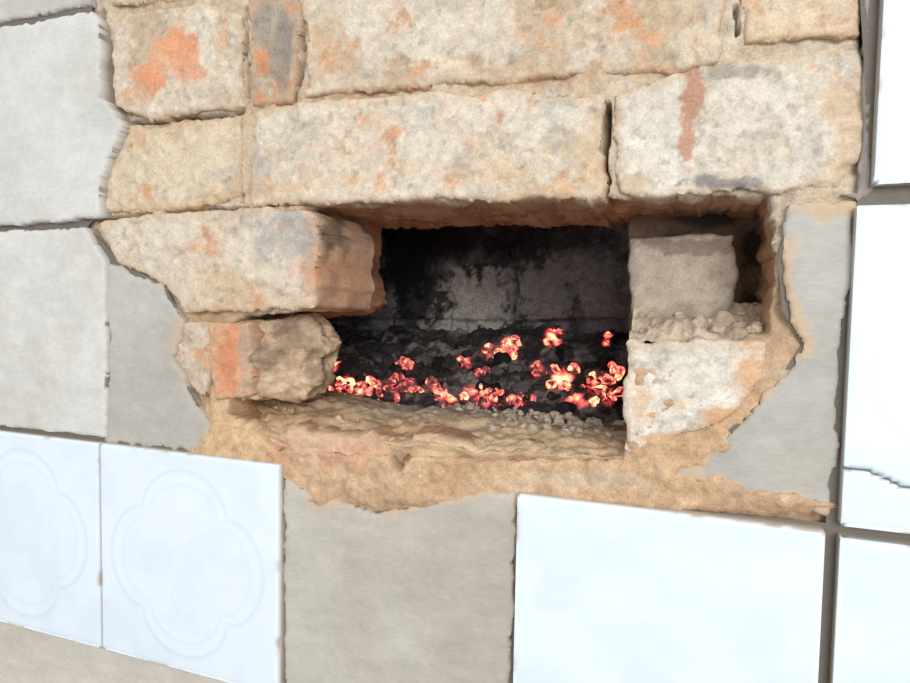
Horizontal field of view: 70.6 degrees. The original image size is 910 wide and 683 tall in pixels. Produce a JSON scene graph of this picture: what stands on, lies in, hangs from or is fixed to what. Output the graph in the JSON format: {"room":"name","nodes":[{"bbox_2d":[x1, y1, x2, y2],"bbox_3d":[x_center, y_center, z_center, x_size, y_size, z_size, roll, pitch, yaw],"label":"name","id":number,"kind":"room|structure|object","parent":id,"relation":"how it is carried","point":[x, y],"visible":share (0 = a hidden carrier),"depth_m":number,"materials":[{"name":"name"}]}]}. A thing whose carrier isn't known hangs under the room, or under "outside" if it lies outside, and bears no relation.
{"room":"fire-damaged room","nodes":[
{"label":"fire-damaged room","id":0,"kind":"room"},
{"bbox_2d":[0,0,909,682],"bbox_3d":[0.086,-0.117,0.325,3.100,2.200,0.001,2,3,20],"label":"grout layer","id":1,"kind":"structure","parent":0,"point":[894,194],"depth_m":0.30,"materials":[{"name":"grey concrete"}]},
{"bbox_2d":[0,0,97,23],"bbox_3d":[-0.356,-0.287,0.488,0.231,0.105,0.023,2,3,20],"label":"cement patch","id":2,"kind":"object","parent":1,"relation":"attached to","point":[10,10],"visible":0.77,"depth_m":0.46,"materials":[{"name":"grey concrete"}]},
{"bbox_2d":[0,429,105,647],"bbox_3d":[-0.319,0.142,0.483,0.148,0.148,0.009,2,3,20],"label":"ceramic tile","id":3,"kind":"structure","parent":1,"relation":"attached to","point":[51,515],"depth_m":0.47,"materials":[{"name":"white ceramic"}]},
{"bbox_2d":[0,227,113,437],"bbox_3d":[-0.352,-0.010,0.499,0.242,0.150,0.025,2,3,20],"label":"cement patch","id":4,"kind":"object","parent":1,"relation":"attached to","point":[55,335],"visible":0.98,"depth_m":0.46,"materials":[{"name":"grey concrete"}]},
{"bbox_2d":[0,12,138,226],"bbox_3d":[-0.341,-0.158,0.487,0.257,0.148,0.026,2,3,20],"label":"wall tile","id":5,"kind":"object","parent":1,"relation":"attached to","point":[63,131],"visible":0.97,"depth_m":0.45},
{"bbox_2d":[0,621,227,682],"bbox_3d":[-0.319,0.292,0.502,0.451,0.152,0.023,2,3,20],"label":"cement patch","id":6,"kind":"object","parent":1,"relation":"attached to","point":[26,655],"visible":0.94,"depth_m":0.48,"materials":[{"name":"grey concrete"}]},
{"bbox_2d":[105,264,210,451],"bbox_3d":[-0.200,0.011,0.446,0.093,0.127,0.022,2,3,20],"label":"cement patch","id":7,"kind":"object","parent":1,"relation":"attached to","point":[150,403],"visible":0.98,"depth_m":0.44,"materials":[{"name":"grey concrete"}]},
{"bbox_2d":[101,442,284,682],"bbox_3d":[-0.179,0.148,0.431,0.148,0.148,0.009,2,3,20],"label":"ceramic tile","id":8,"kind":"structure","parent":1,"relation":"attached to","point":[193,543],"depth_m":0.42,"materials":[{"name":"white ceramic"}]},
{"bbox_2d":[283,476,516,682],"bbox_3d":[-0.035,0.200,0.393,0.153,0.240,0.023,2,3,20],"label":"wall tile","id":9,"kind":"object","parent":1,"relation":"attached to","point":[412,594],"visible":0.96,"depth_m":0.38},
{"bbox_2d":[325,222,630,421],"bbox_3d":[-0.061,-0.041,0.569,0.639,0.566,0.324,2,3,20],"label":"firebox","id":10,"kind":"object","parent":1,"relation":"attached to","point":[472,286],"visible":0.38,"depth_m":0.64,"materials":[{"name":"brick"}]},
{"bbox_2d":[233,389,626,462],"bbox_3d":[-0.047,0.068,0.448,0.338,0.057,0.125,2,3,20],"label":"brick ledge","id":11,"kind":"object","parent":10,"relation":"on","point":[558,444],"visible":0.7,"depth_m":0.41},
{"bbox_2d":[208,321,264,399],"bbox_3d":[-0.139,0.012,0.439,0.038,0.053,0.048,2,3,20],"label":"brick","id":12,"kind":"object","parent":11,"relation":"on","point":[231,343],"visible":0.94,"depth_m":0.42,"materials":[{"name":"brick"}]},
{"bbox_2d":[240,312,341,402],"bbox_3d":[-0.113,0.011,0.430,0.060,0.061,0.050,2,3,20],"label":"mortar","id":13,"kind":"object","parent":12,"relation":"on","point":[296,356],"visible":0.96,"depth_m":0.42,"materials":[{"name":"brown stone"}]},
{"bbox_2d":[285,419,407,476],"bbox_3d":[-0.069,0.070,0.404,0.078,0.035,0.030,2,3,20],"label":"brick","id":14,"kind":"object","parent":11,"relation":"on","point":[304,437],"visible":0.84,"depth_m":0.40,"materials":[{"name":"brick"}]},
{"bbox_2d":[274,399,625,437],"bbox_3d":[-0.041,0.051,0.452,0.312,0.015,0.085,2,3,20],"label":"rubble","id":15,"kind":"object","parent":11,"relation":"on","point":[558,419],"visible":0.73,"depth_m":0.43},
{"bbox_2d":[410,424,580,477],"bbox_3d":[0.029,0.071,0.368,0.114,0.035,0.030,2,3,20],"label":"brick","id":16,"kind":"object","parent":11,"relation":"on","point":[450,436],"visible":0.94,"depth_m":0.37,"materials":[{"name":"brick"}]},
{"bbox_2d":[329,327,625,422],"bbox_3d":[0.018,0.026,0.570,0.436,0.077,0.179,2,3,20],"label":"glowing coals","id":17,"kind":"object","parent":10,"relation":"in","point":[495,390],"visible":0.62,"depth_m":0.54},
{"bbox_2d":[513,492,825,682],"bbox_3d":[0.102,0.158,0.328,0.146,0.148,0.009,2,3,20],"label":"ceramic tile","id":18,"kind":"structure","parent":1,"relation":"attached to","point":[605,592],"depth_m":0.32,"materials":[{"name":"white ceramic"}]},
{"bbox_2d":[679,201,855,515],"bbox_3d":[0.141,0.007,0.319,0.092,0.147,0.022,2,3,20],"label":"tile","id":19,"kind":"object","parent":1,"relation":"attached to","point":[789,443],"visible":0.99,"depth_m":0.30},
{"bbox_2d":[841,0,873,201],"bbox_3d":[0.187,-0.153,0.295,0.013,0.177,0.021,2,3,20],"label":"cement patch","id":20,"kind":"object","parent":1,"relation":"attached to","point":[863,169],"visible":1,"depth_m":0.29,"materials":[{"name":"grey concrete"}]},
{"bbox_2d":[829,532,909,682],"bbox_3d":[0.243,0.164,0.276,0.144,0.144,0.009,2,3,20],"label":"ceramic tile","id":21,"kind":"structure","parent":1,"relation":"attached to","point":[870,639],"depth_m":0.29,"materials":[{"name":"white tile"}]},
{"bbox_2d":[838,204,909,533],"bbox_3d":[0.246,0.014,0.268,0.144,0.145,0.009,2,3,20],"label":"ceramic tile","id":22,"kind":"structure","parent":1,"relation":"attached to","point":[874,483],"depth_m":0.28,"materials":[{"name":"white ceramic"}]},
{"bbox_2d":[870,0,909,186],"bbox_3d":[0.252,-0.137,0.259,0.138,0.141,0.009,2,3,20],"label":"ceramic tile","id":23,"kind":"structure","parent":1,"relation":"attached to","point":[890,157],"depth_m":0.28,"materials":[{"name":"white ceramic"}]},
{"bbox_2d":[88,0,863,522],"bbox_3d":[-0.021,-0.109,0.423,0.507,0.444,0.121,2,3,20],"label":"mortar","id":24,"kind":"object","parent":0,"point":[649,475],"visible":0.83,"depth_m":0.35,"materials":[{"name":"beige concrete"}]},
{"bbox_2d":[176,320,213,396],"bbox_3d":[-0.171,0.011,0.440,0.034,0.051,0.028,2,3,20],"label":"brick","id":25,"kind":"object","parent":24,"relation":"attached to","point":[192,355],"visible":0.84,"depth_m":0.43,"materials":[{"name":"ceramic"}]},
{"bbox_2d":[101,206,374,313],"bbox_3d":[-0.153,-0.054,0.451,0.178,0.069,0.076,2,3,20],"label":"brick","id":26,"kind":"object","parent":24,"relation":"on","point":[264,259],"visible":0.96,"depth_m":0.41,"materials":[{"name":"ceramic"}]},
{"bbox_2d":[106,116,244,213],"bbox_3d":[-0.188,-0.118,0.440,0.120,0.062,0.028,2,3,20],"label":"brick","id":27,"kind":"object","parent":26,"relation":"on","point":[182,166],"visible":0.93,"depth_m":0.43,"materials":[{"name":"ceramic"}]},
{"bbox_2d":[112,3,249,124],"bbox_3d":[-0.181,-0.185,0.434,0.111,0.077,0.028,2,3,20],"label":"brick","id":28,"kind":"object","parent":27,"relation":"on","point":[178,64],"visible":0.93,"depth_m":0.42,"materials":[{"name":"brick"}]},
{"bbox_2d":[111,0,176,6],"bbox_3d":[-0.165,-0.270,0.424,0.147,0.099,0.028,2,3,20],"label":"brick","id":29,"kind":"object","parent":28,"relation":"on","point":[116,3],"visible":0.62,"depth_m":0.43,"materials":[{"name":"brick"}]},
{"bbox_2d":[250,89,624,228],"bbox_3d":[-0.006,-0.113,0.421,0.225,0.071,0.118,2,3,20],"label":"brick","id":30,"kind":"object","parent":24,"relation":"on","point":[505,149],"visible":0.94,"depth_m":0.37,"materials":[{"name":"brick"}]},
{"bbox_2d":[248,0,306,106],"bbox_3d":[-0.108,-0.193,0.407,0.042,0.092,0.027,2,3,20],"label":"brick","id":31,"kind":"object","parent":30,"relation":"on","point":[278,26],"visible":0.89,"depth_m":0.40,"materials":[{"name":"brick"}]},
{"bbox_2d":[627,214,760,331],"bbox_3d":[0.161,-0.047,0.404,0.103,0.124,0.040,2,3,20],"label":"mortar","id":32,"kind":"object","parent":24,"relation":"attached to","point":[747,242],"visible":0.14,"depth_m":0.38,"materials":[{"name":"brown concrete"}]},
{"bbox_2d":[622,335,766,451],"bbox_3d":[0.137,0.025,0.373,0.069,0.064,0.121,2,3,20],"label":"brick","id":33,"kind":"object","parent":24,"relation":"on","point":[709,380],"visible":0.84,"depth_m":0.32,"materials":[{"name":"brick"}]},
{"bbox_2d":[629,301,764,342],"bbox_3d":[0.138,-0.010,0.357,0.078,0.032,0.081,2,3,20],"label":"mortar","id":34,"kind":"object","parent":33,"relation":"on","point":[663,328],"visible":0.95,"depth_m":0.34,"materials":[{"name":"beige concrete"}]},
{"bbox_2d":[627,233,738,330],"bbox_3d":[0.134,-0.032,0.382,0.062,0.062,0.032,2,3,20],"label":"brick","id":35,"kind":"object","parent":34,"relation":"on","point":[692,274],"visible":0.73,"depth_m":0.37,"materials":[{"name":"brick"}]},
{"bbox_2d":[640,311,763,339],"bbox_3d":[0.134,-0.008,0.346,0.066,0.017,0.048,2,3,20],"label":"crumbs","id":36,"kind":"object","parent":34,"relation":"on","point":[699,320],"visible":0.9,"depth_m":0.33,"materials":[{"name":"beige stone"}]},
{"bbox_2d":[613,47,862,217],"bbox_3d":[0.155,-0.106,0.363,0.119,0.068,0.118,2,3,20],"label":"brick","id":37,"kind":"object","parent":24,"relation":"on","point":[772,126],"visible":0.96,"depth_m":0.31,"materials":[{"name":"ceramic"}]},
{"bbox_2d":[302,0,725,97],"bbox_3d":[0.023,-0.208,0.357,0.239,0.144,0.029,2,3,20],"label":"brick","id":38,"kind":"object","parent":37,"relation":"on","point":[371,47],"visible":0.95,"depth_m":0.35,"materials":[{"name":"ceramic"}]},
{"bbox_2d":[741,0,860,44],"bbox_3d":[0.162,-0.181,0.308,0.056,0.084,0.027,2,3,20],"label":"brick","id":39,"kind":"object","parent":37,"relation":"on","point":[772,22],"visible":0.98,"depth_m":0.30,"materials":[{"name":"ceramic"}]}
]}

